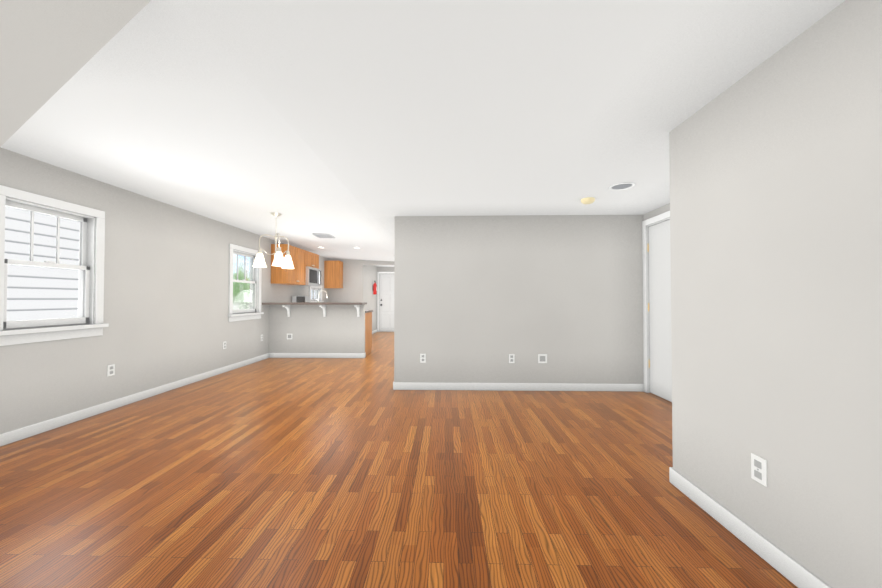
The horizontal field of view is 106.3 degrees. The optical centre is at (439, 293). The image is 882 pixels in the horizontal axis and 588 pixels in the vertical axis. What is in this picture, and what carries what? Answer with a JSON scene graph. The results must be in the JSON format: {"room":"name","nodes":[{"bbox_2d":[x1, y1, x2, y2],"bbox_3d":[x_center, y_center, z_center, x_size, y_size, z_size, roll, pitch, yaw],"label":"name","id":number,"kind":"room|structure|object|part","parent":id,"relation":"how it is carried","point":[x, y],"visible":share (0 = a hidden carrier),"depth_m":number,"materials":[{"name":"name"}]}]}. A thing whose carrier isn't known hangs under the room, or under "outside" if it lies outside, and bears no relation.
{"room":"empty living room","nodes":[
{"label":"empty living room","id":0,"kind":"room"},
{"bbox_2d":[0,0,150,146],"bbox_3d":[-2.333,-0.141,-0.336,2.711,2.600,2.978,0,-1,1],"label":"wall","id":1,"kind":"structure","parent":0,"point":[49,49],"depth_m":1.06,"materials":[{"name":"beige paint"}]},
{"bbox_2d":[0,147,327,433],"bbox_3d":[-3.443,-0.040,6.592,0.150,2.600,10.822,0,-1,1],"label":"wall","id":2,"kind":"structure","parent":0,"point":[166,293],"depth_m":3.78,"materials":[{"name":"beige paint"}]},
{"bbox_2d":[0,185,108,345],"bbox_3d":[-3.505,-0.218,2.967,0.205,1.266,0.877,0,-1,1],"label":"window","id":3,"kind":"structure","parent":2,"relation":"in","point":[91,255],"depth_m":3.06,"materials":[{"name":"white paint"}]},
{"bbox_2d":[107,364,114,376],"bbox_3d":[-3.440,0.799,3.470,0.008,0.117,0.072,0,-1,1],"label":"electrical outlet","id":4,"kind":"object","parent":2,"relation":"attached to","point":[111,370],"visible":1,"depth_m":3.47,"materials":[{"name":"white plastic"}]},
{"bbox_2d":[0,353,267,446],"bbox_3d":[-3.428,1.172,3.852,0.014,0.095,5.379,0,-1,1],"label":"baseboard","id":5,"kind":"structure","parent":2,"relation":"attached to","point":[6,438],"depth_m":3.41,"materials":[{"name":"white paint"}]},
{"bbox_2d":[228,244,263,321],"bbox_3d":[-3.436,-0.177,5.797,0.205,1.266,0.947,0,-1,1],"label":"window","id":6,"kind":"structure","parent":2,"relation":"in","point":[255,276],"depth_m":5.90,"materials":[{"name":"white paint"}]},
{"bbox_2d":[271,244,306,283],"bbox_3d":[-3.186,-0.599,7.034,0.339,0.790,0.858,0,-1,1],"label":"upper cabinet","id":7,"kind":"object","parent":2,"relation":"attached to","point":[302,259],"depth_m":6.78,"materials":[{"name":"brown wood"}]},
{"bbox_2d":[307,252,318,267],"bbox_3d":[-3.166,-0.802,7.848,0.339,0.360,0.760,0,-1,1],"label":"upper cabinet","id":8,"kind":"object","parent":2,"relation":"attached to","point":[312,258],"depth_m":7.82,"materials":[{"name":"brown wood"}]},
{"bbox_2d":[294,266,320,285],"bbox_3d":[-3.115,-0.405,7.841,0.442,0.425,0.754,0,-1,1],"label":"microwave","id":9,"kind":"object","parent":8,"relation":"attached to","point":[313,276],"visible":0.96,"depth_m":7.68,"materials":[{"name":"silver metal"}]},
{"bbox_3d":[-2.936,-0.407,7.852,0.004,0.350,0.690,0,-1,1],"label":"panel","id":10,"kind":"part","parent":9,"relation":"part of","materials":[{"name":"black glass"}]},
{"bbox_2d":[309,286,323,301],"bbox_3d":[-3.360,0.035,8.871,0.205,0.554,0.890,0,-1,1],"label":"window","id":11,"kind":"structure","parent":2,"relation":"in","point":[317,289],"depth_m":9.02,"materials":[{"name":"white paint"}]},
{"bbox_2d":[269,305,364,352],"bbox_3d":[-2.426,0.735,6.584,1.884,1.050,0.120,0,-1,1],"label":"wall","id":12,"kind":"structure","parent":0,"point":[336,329],"depth_m":6.53,"materials":[{"name":"beige paint"}]},
{"bbox_2d":[262,302,366,316],"bbox_3d":[-2.413,0.307,6.469,1.912,0.282,0.412,0,-1,1],"label":"countertop","id":13,"kind":"structure","parent":12,"relation":"on","point":[286,305],"depth_m":6.34,"materials":[{"name":"laminate"}]},
{"bbox_2d":[268,353,363,357],"bbox_3d":[-2.406,1.211,6.510,1.868,0.095,0.021,0,-1,1],"label":"baseboard","id":14,"kind":"structure","parent":12,"relation":"attached to","point":[270,355],"depth_m":6.50,"materials":[{"name":"white paint"}]},
{"bbox_2d":[328,258,376,330],"bbox_3d":[-2.820,0.020,10.724,1.194,2.600,1.930,0,-1,1],"label":"wall","id":15,"kind":"structure","parent":0,"point":[359,278],"depth_m":9.77,"materials":[{"name":"beige paint"}]},
{"bbox_2d":[324,261,342,287],"bbox_3d":[-3.066,-0.561,9.622,0.451,0.790,0.298,0,-1,1],"label":"upper cabinet","id":16,"kind":"object","parent":15,"relation":"attached to","point":[333,270],"depth_m":9.47,"materials":[{"name":"brown wood"}]},
{"bbox_2d":[373,281,376,293],"bbox_3d":[-2.148,-0.215,11.017,0.130,0.458,0.182,0,-1,1],"label":"fire extinguisher","id":17,"kind":"object","parent":15,"relation":"attached to","point":[374,288],"visible":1,"depth_m":10.99,"materials":[{"name":"red metal"}]},
{"bbox_2d":[363,261,393,264],"bbox_3d":[-1.344,-0.918,9.796,1.804,0.110,0.120,0,-1,1],"label":"header beam","id":18,"kind":"structure","parent":0,"point":[378,262],"depth_m":9.75,"materials":[{"name":"beige paint"}]},
{"bbox_2d":[377,266,393,271],"bbox_3d":[-0.235,0.035,11.701,6.314,2.600,0.150,0,-1,1],"label":"wall","id":19,"kind":"structure","parent":0,"point":[385,269],"depth_m":11.68,"materials":[{"name":"beige paint"}]},
{"bbox_2d":[377,272,393,331],"bbox_3d":[-1.743,0.275,11.725,0.890,2.120,0.168,0,-1,1],"label":"door frame","id":20,"kind":"structure","parent":19,"relation":"attached to","point":[378,274],"depth_m":11.65,"materials":[{"name":"white paint"}]},
{"bbox_2d":[379,274,393,331],"bbox_3d":[-1.744,0.308,11.665,0.740,2.036,0.108,0,-1,1],"label":"hall door","id":21,"kind":"structure","parent":19,"relation":"in","point":[386,302],"depth_m":11.68,"materials":[{"name":"white paint"}]},
{"bbox_2d":[0,332,797,587],"bbox_3d":[-0.399,1.287,5.009,6.614,0.100,13.800,0,-1,1],"label":"floor","id":22,"kind":"structure","parent":0,"point":[313,473],"depth_m":1.98,"materials":[{"name":"laminate"}]},
{"bbox_2d":[292,296,309,301],"bbox_3d":[-2.958,0.663,7.822,0.700,1.230,0.752,0,-1,1],"label":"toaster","id":23,"kind":"object","parent":22,"relation":"on","point":[300,298],"visible":0.12,"depth_m":7.70,"materials":[{"name":"silver metal"}]},
{"bbox_3d":[-2.931,0.518,7.823,0.574,0.920,0.720,0,-1,1],"label":"panel","id":24,"kind":"part","parent":23,"relation":"part of","materials":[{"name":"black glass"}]},
{"bbox_2d":[365,312,371,355],"bbox_3d":[-1.660,0.825,6.935,0.369,0.880,0.619,0,-1,1],"label":"base cabinet","id":25,"kind":"object","parent":22,"relation":"on","point":[368,331],"visible":0.04,"depth_m":6.89,"materials":[{"name":"brown wood"}]},
{"bbox_2d":[1,0,844,266],"bbox_3d":[-0.399,-1.125,5.044,6.614,0.265,13.800,0,-1,1],"label":"ceiling","id":26,"kind":"structure","parent":0,"point":[348,125],"depth_m":1.84,"materials":[{"name":"white paint"}]},
{"bbox_2d":[253,212,293,268],"bbox_3d":[-2.204,-0.712,4.407,0.487,0.712,0.506,0,-1,1],"label":"pendant chandelier","id":27,"kind":"object","parent":26,"relation":"hanging from","point":[280,260],"visible":1,"depth_m":4.35,"materials":[{"name":"white glass"}]},
{"bbox_3d":[-2.204,-0.449,4.403,0.487,0.185,0.506,0,-1,1],"label":"lamp shade","id":28,"kind":"part","parent":27,"relation":"part of","materials":[{"name":"white glass"}]},
{"bbox_2d":[312,234,334,237],"bbox_3d":[-2.047,-1.032,5.873,0.290,0.016,0.340,0,-1,1],"label":"ceiling vent","id":29,"kind":"object","parent":26,"relation":"in","point":[323,235],"visible":0.98,"depth_m":5.84,"materials":[{"name":"white metal"}]},
{"bbox_2d":[581,197,594,203],"bbox_3d":[1.592,-0.992,3.543,0.140,0.045,0.140,0,-1,1],"label":"smoke detector","id":30,"kind":"object","parent":26,"relation":"attached to","point":[588,200],"visible":0.98,"depth_m":3.50,"materials":[{"name":"beige plastic"}]},
{"bbox_2d":[608,182,635,190],"bbox_3d":[1.732,-1.031,3.139,0.226,0.039,0.226,0,-1,1],"label":"air vent","id":31,"kind":"object","parent":26,"relation":"in","point":[624,183],"visible":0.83,"depth_m":3.14,"materials":[{"name":"white metal"}]},
{"bbox_2d":[394,215,643,383],"bbox_3d":[1.171,-0.021,7.903,3.316,2.600,7.375,0,-1,1],"label":"wall block","id":32,"kind":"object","parent":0,"point":[478,299],"visible":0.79,"depth_m":4.22,"materials":[{"name":"beige paint"}]},
{"bbox_2d":[420,354,425,362],"bbox_3d":[-0.208,0.820,4.231,0.072,0.117,0.008,0,-1,1],"label":"electrical outlet","id":33,"kind":"object","parent":32,"relation":"attached to","point":[422,358],"visible":1,"depth_m":4.23,"materials":[{"name":"white plastic"}]},
{"bbox_2d":[509,354,514,362],"bbox_3d":[0.921,0.820,4.203,0.072,0.117,0.008,0,-1,1],"label":"electrical outlet","id":34,"kind":"object","parent":32,"relation":"attached to","point":[511,358],"visible":1,"depth_m":4.20,"materials":[{"name":"white plastic"}]},
{"bbox_2d":[396,382,643,391],"bbox_3d":[1.006,1.178,4.195,3.164,0.095,0.018,0,-1,1],"label":"baseboard","id":35,"kind":"structure","parent":32,"relation":"attached to","point":[399,385],"depth_m":4.19,"materials":[{"name":"white paint"}]},
{"bbox_2d":[538,354,546,362],"bbox_3d":[1.309,0.820,4.194,0.115,0.117,0.008,0,-1,1],"label":"electrical outlet","id":36,"kind":"object","parent":32,"relation":"attached to","point":[542,358],"visible":1,"depth_m":4.19,"materials":[{"name":"white plastic"}]},
{"bbox_2d":[643,203,669,225],"bbox_3d":[2.621,-0.100,2.466,0.150,2.600,3.425,0,-1,1],"label":"wall","id":37,"kind":"structure","parent":0,"point":[658,211],"depth_m":3.92,"materials":[{"name":"beige paint"}]},
{"bbox_2d":[642,211,669,392],"bbox_3d":[2.642,0.145,3.667,0.168,2.145,1.015,0,-1,1],"label":"door frame","id":38,"kind":"structure","parent":37,"relation":"attached to","point":[657,219],"depth_m":4.12,"materials":[{"name":"white paint"}]},
{"bbox_2d":[647,219,671,401],"bbox_3d":[2.578,0.184,3.683,0.120,2.051,0.875,0,-1,1],"label":"entry door","id":39,"kind":"structure","parent":37,"relation":"in","point":[659,306],"depth_m":3.89,"materials":[{"name":"white paint"}]},
{"bbox_2d":[669,0,881,587],"bbox_3d":[1.489,-0.133,0.244,0.120,2.600,3.725,0,-1,1],"label":"wall","id":40,"kind":"structure","parent":0,"point":[776,236],"depth_m":1.36,"materials":[{"name":"beige paint"}]},
{"bbox_2d":[669,467,830,587],"bbox_3d":[1.424,1.120,0.233,0.018,0.095,3.739,0,-1,1],"label":"baseboard","id":41,"kind":"structure","parent":40,"relation":"attached to","point":[793,571],"depth_m":1.54,"materials":[{"name":"white paint"}]},
{"bbox_2d":[751,453,766,486],"bbox_3d":[1.456,0.801,1.509,0.008,0.117,0.072,0,-1,1],"label":"outlet","id":42,"kind":"object","parent":40,"relation":"attached to","point":[758,469],"visible":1,"depth_m":1.50,"materials":[{"name":"white plastic"}]},
{"label":"outside","id":43,"kind":"structure","parent":0,"visible":0},
{"bbox_2d":[5,206,78,320],"bbox_3d":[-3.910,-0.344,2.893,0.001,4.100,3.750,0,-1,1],"label":"window glass","id":44,"kind":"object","parent":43,"point":[56,284],"depth_m":3.24,"materials":[{"name":"glass"}]},
{"bbox_2d":[233,254,249,309],"bbox_3d":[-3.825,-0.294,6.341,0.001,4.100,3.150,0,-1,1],"label":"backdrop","id":45,"kind":"structure","parent":43,"point":[236,291],"depth_m":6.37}
]}

